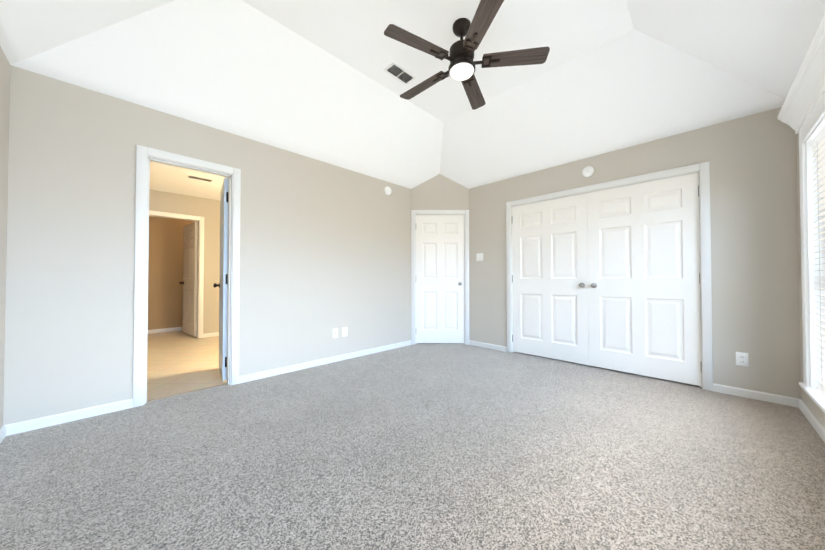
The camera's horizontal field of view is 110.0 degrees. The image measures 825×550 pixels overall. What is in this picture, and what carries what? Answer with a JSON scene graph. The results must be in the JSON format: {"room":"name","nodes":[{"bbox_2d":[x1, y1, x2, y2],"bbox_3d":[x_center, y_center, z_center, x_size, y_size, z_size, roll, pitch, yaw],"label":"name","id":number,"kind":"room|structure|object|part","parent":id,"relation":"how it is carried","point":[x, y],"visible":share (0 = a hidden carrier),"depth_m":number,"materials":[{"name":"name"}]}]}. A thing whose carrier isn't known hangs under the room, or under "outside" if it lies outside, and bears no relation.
{"room":"empty bedroom","nodes":[
{"label":"empty bedroom","id":0,"kind":"room"},
{"bbox_2d":[0,46,9,428],"bbox_3d":[-1.366,-0.191,0.506,0.120,2.440,4.040,1,-1,-45],"label":"wall","id":1,"kind":"structure","parent":0,"point":[4,103],"depth_m":1.84,"materials":[{"name":"beige paint"}]},
{"bbox_2d":[0,425,5,442],"bbox_3d":[-1.333,0.995,0.551,0.013,0.070,3.760,1,-1,-45],"label":"baseboard","id":2,"kind":"structure","parent":1,"relation":"attached to","point":[3,432],"depth_m":1.84,"materials":[{"name":"white paint"}]},
{"bbox_2d":[148,216,197,329],"bbox_3d":[-4.754,-0.117,5.698,2.640,2.440,0.120,1,-1,-45],"label":"wall","id":3,"kind":"structure","parent":0,"point":[165,279],"depth_m":5.58,"materials":[{"name":"beige paint"}]},
{"bbox_2d":[148,327,181,333],"bbox_3d":[-4.707,1.067,5.633,2.400,0.070,0.013,1,-1,-45],"label":"baseboard","id":4,"kind":"structure","parent":3,"relation":"attached to","point":[165,330],"depth_m":5.57,"materials":[{"name":"white paint"}]},
{"bbox_2d":[147,330,226,400],"bbox_3d":[-3.361,1.108,4.209,4.340,0.047,4.170,1,-1,-45],"label":"floor","id":5,"kind":"structure","parent":0,"point":[178,362],"depth_m":3.51,"materials":[{"name":"beige tile"}]},
{"bbox_2d":[149,189,227,333],"bbox_3d":[-3.950,-0.130,4.819,4.100,2.440,0.120,1,-1,-45],"label":"wall","id":6,"kind":"structure","parent":0,"point":[208,210],"depth_m":5.08,"materials":[{"name":"beige paint"}]},
{"bbox_2d":[149,210,203,337],"bbox_3d":[-4.007,0.037,4.760,0.902,2.106,0.156,1,-1,-45],"label":"door frame","id":7,"kind":"structure","parent":6,"relation":"attached to","point":[200,265],"depth_m":4.99,"materials":[{"name":"white paint"}]},
{"bbox_2d":[180,221,197,336],"bbox_3d":[-4.108,0.071,5.277,0.168,2.012,0.756,1,-1,-45],"label":"hall door","id":8,"kind":"structure","parent":6,"relation":"in","point":[189,304],"depth_m":5.24,"materials":[{"name":"white paint"}]},
{"bbox_2d":[203,332,218,337],"bbox_3d":[-3.904,1.055,4.755,4.100,0.070,0.013,1,-1,-45],"label":"baseboard","id":9,"kind":"structure","parent":6,"relation":"attached to","point":[215,334],"depth_m":5.09,"materials":[{"name":"white paint"}]},
{"bbox_2d":[3,65,410,424],"bbox_3d":[-1.157,-0.149,3.479,4.610,2.440,0.120,1,-1,-45],"label":"wall","id":10,"kind":"structure","parent":0,"point":[325,249],"depth_m":2.29,"materials":[{"name":"beige paint"}]},
{"bbox_2d":[133,145,240,406],"bbox_3d":[-2.012,0.006,2.626,0.745,2.106,0.156,1,-1,-45],"label":"door frame","id":11,"kind":"structure","parent":10,"relation":"attached to","point":[145,156],"depth_m":2.41,"materials":[{"name":"white paint"}]},
{"bbox_3d":[-1.839,0.043,2.865,0.019,1.740,0.055,1,-1,-45],"label":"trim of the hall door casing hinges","id":12,"kind":"part","parent":11,"relation":"part of","materials":[{"name":"white wood"}]},
{"bbox_2d":[5,340,410,435],"bbox_3d":[-1.337,1.032,3.189,3.730,0.070,0.013,1,-1,-45],"label":"baseboard","id":13,"kind":"structure","parent":10,"relation":"attached to","point":[37,423],"depth_m":2.25,"materials":[{"name":"white paint"}]},
{"bbox_2d":[213,178,228,380],"bbox_3d":[-2.020,0.040,3.130,0.171,2.012,0.598,1,-1,-45],"label":"hall door","id":14,"kind":"structure","parent":10,"relation":"in","point":[223,287],"depth_m":2.88,"materials":[{"name":"white paint"}]},
{"bbox_2d":[333,328,337,337],"bbox_3d":[-0.956,0.721,3.576,0.072,0.116,0.008,1,-1,-45],"label":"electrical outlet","id":15,"kind":"object","parent":10,"relation":"attached to","point":[335,332],"visible":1,"depth_m":3.58,"materials":[{"name":"white plastic"}]},
{"bbox_2d":[342,327,346,336],"bbox_3d":[-0.860,0.722,3.671,0.072,0.116,0.008,1,-1,-45],"label":"electrical outlet","id":16,"kind":"object","parent":10,"relation":"attached to","point":[344,331],"visible":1,"depth_m":3.66,"materials":[{"name":"white plastic"}]},
{"bbox_2d":[384,186,390,194],"bbox_3d":[-0.350,-1.224,4.186,0.124,0.124,0.037,1,-1,-45],"label":"smoke detector","id":17,"kind":"object","parent":10,"relation":"attached to","point":[387,190],"visible":1,"depth_m":4.17,"materials":[{"name":"white plastic"}]},
{"bbox_2d":[0,343,824,549],"bbox_3d":[0.246,1.051,2.051,4.610,0.001,3.980,1,-1,-45],"label":"floor carpet","id":18,"kind":"object","parent":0,"point":[439,446],"visible":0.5,"depth_m":1.57,"materials":[{"name":"grey carpet"}]},
{"bbox_2d":[147,383,226,401],"bbox_3d":[-2.012,1.059,2.611,0.643,0.008,0.024,1,-1,-45],"label":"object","id":19,"kind":"structure","parent":18,"relation":"on","point":[186,392],"depth_m":2.58,"materials":[{"name":"beige"}]},
{"bbox_2d":[0,0,824,200],"bbox_3d":[-1.543,-1.717,3.251,5.510,0.690,8.150,1,-1,-45],"label":"ceiling","id":20,"kind":"structure","parent":0,"point":[310,79],"depth_m":2.50,"materials":[{"name":"white paint"}]},
{"bbox_2d":[186,175,213,182],"bbox_3d":[-2.991,-1.356,4.070,0.300,0.008,0.150,1,-1,-45],"label":"ceiling vent","id":21,"kind":"object","parent":20,"relation":"in","point":[200,178],"visible":1,"depth_m":4.05,"materials":[{"name":"white metal"}]},
{"bbox_2d":[383,62,415,84],"bbox_3d":[-0.123,-2.013,2.898,0.310,0.008,0.160,1,-1,-45],"label":"ceiling vent","id":22,"kind":"object","parent":20,"relation":"in","point":[399,73],"visible":1,"depth_m":2.89,"materials":[{"name":"white metal"}]},
{"bbox_2d":[384,0,549,109],"bbox_3d":[0.364,-1.818,2.370,1.291,0.413,1.244,1,-1,-45],"label":"ceiling fan","id":23,"kind":"object","parent":20,"relation":"hanging from","point":[460,58],"visible":1,"depth_m":2.27,"materials":[{"name":"brown wood"}]},
{"bbox_2d":[411,174,468,209],"bbox_3d":[0.433,-0.253,4.577,0.905,2.680,0.100,0,-1,0],"label":"wall","id":24,"kind":"structure","parent":0,"point":[439,192],"depth_m":4.54,"materials":[{"name":"beige paint"}]},
{"bbox_2d":[416,215,463,342],"bbox_3d":[0.430,0.061,4.547,0.579,2.012,0.570,1,-1,-45],"label":"angled door","id":25,"kind":"structure","parent":24,"relation":"in","point":[439,278],"depth_m":4.54,"materials":[{"name":"white paint"}]},
{"bbox_2d":[411,210,468,344],"bbox_3d":[0.433,0.034,4.564,0.907,2.106,0.119,0,-1,0],"label":"door frame","id":26,"kind":"structure","parent":24,"relation":"attached to","point":[414,213],"depth_m":4.51,"materials":[{"name":"white paint"}]},
{"bbox_2d":[469,107,800,398],"bbox_3d":[1.817,-0.146,3.673,0.120,2.440,4.040,1,-1,-45],"label":"wall","id":27,"kind":"structure","parent":0,"point":[751,159],"depth_m":2.56,"materials":[{"name":"beige paint"}]},
{"bbox_2d":[476,253,482,260],"bbox_3d":[1.019,-0.271,4.383,0.011,0.116,0.118,1,-1,-45],"label":"light switch","id":28,"kind":"object","parent":27,"relation":"attached to","point":[479,256],"visible":1,"depth_m":4.38,"materials":[{"name":"white plastic"}]},
{"bbox_2d":[512,193,588,364],"bbox_3d":[1.708,0.048,3.698,0.096,2.012,0.941,1,-1,-45],"label":"closet door","id":29,"kind":"structure","parent":27,"relation":"in","point":[550,276],"depth_m":3.66,"materials":[{"name":"white paint"}]},
{"bbox_2d":[582,166,593,176],"bbox_3d":[2.035,-1.206,3.358,0.037,0.124,0.124,1,-1,-45],"label":"smoke detector","id":30,"kind":"object","parent":27,"relation":"attached to","point":[587,171],"visible":1,"depth_m":3.34,"materials":[{"name":"white plastic"}]},
{"bbox_2d":[506,162,712,390],"bbox_3d":[2.075,0.017,3.399,0.139,2.106,2.002,1,-1,-45],"label":"door frame","id":31,"kind":"structure","parent":27,"relation":"attached to","point":[703,169],"depth_m":2.70,"materials":[{"name":"white paint"}]},
{"bbox_2d":[469,340,798,406],"bbox_3d":[1.981,1.035,3.397,0.013,0.070,3.120,1,-1,-45],"label":"baseboard","id":32,"kind":"structure","parent":27,"relation":"attached to","point":[766,397],"depth_m":2.49,"materials":[{"name":"white paint"}]},
{"bbox_2d":[587,172,701,385],"bbox_3d":[2.373,0.039,3.029,0.096,2.012,0.941,1,-1,-45],"label":"closet door","id":33,"kind":"structure","parent":27,"relation":"in","point":[644,307],"depth_m":2.99,"materials":[{"name":"white paint"}]},
{"bbox_2d":[736,352,747,366],"bbox_3d":[2.868,0.733,2.513,0.008,0.116,0.072,1,-1,-45],"label":"electrical outlet","id":34,"kind":"object","parent":27,"relation":"attached to","point":[741,359],"visible":1,"depth_m":2.51,"materials":[{"name":"white plastic"}]},
{"bbox_2d":[796,133,824,427],"bbox_3d":[1.594,-0.188,0.715,4.610,2.440,0.160,1,-1,-45],"label":"wall","id":35,"kind":"structure","parent":0,"point":[814,408],"depth_m":2.26,"materials":[{"name":"beige paint"}]},
{"bbox_2d":[778,14,824,412],"bbox_3d":[1.641,-0.233,0.838,3.800,2.091,0.268,1,-1,-45],"label":"window","id":36,"kind":"structure","parent":35,"relation":"in","point":[802,112],"depth_m":2.06,"materials":[{"name":"white paint"}]},
{"bbox_2d":[812,126,824,394],"bbox_3d":[1.656,-0.098,0.821,3.462,1.757,0.054,1,-1,-45],"label":"window blinds","id":37,"kind":"object","parent":36,"relation":"attached to","point":[818,142],"visible":1,"depth_m":1.98,"materials":[{"name":"white plastic"}]},
{"bbox_2d":[798,399,824,442],"bbox_3d":[1.533,0.998,0.759,4.370,0.070,0.013,1,-1,-45],"label":"baseboard","id":38,"kind":"structure","parent":35,"relation":"attached to","point":[816,424],"depth_m":2.00,"materials":[{"name":"white paint"}]}
]}

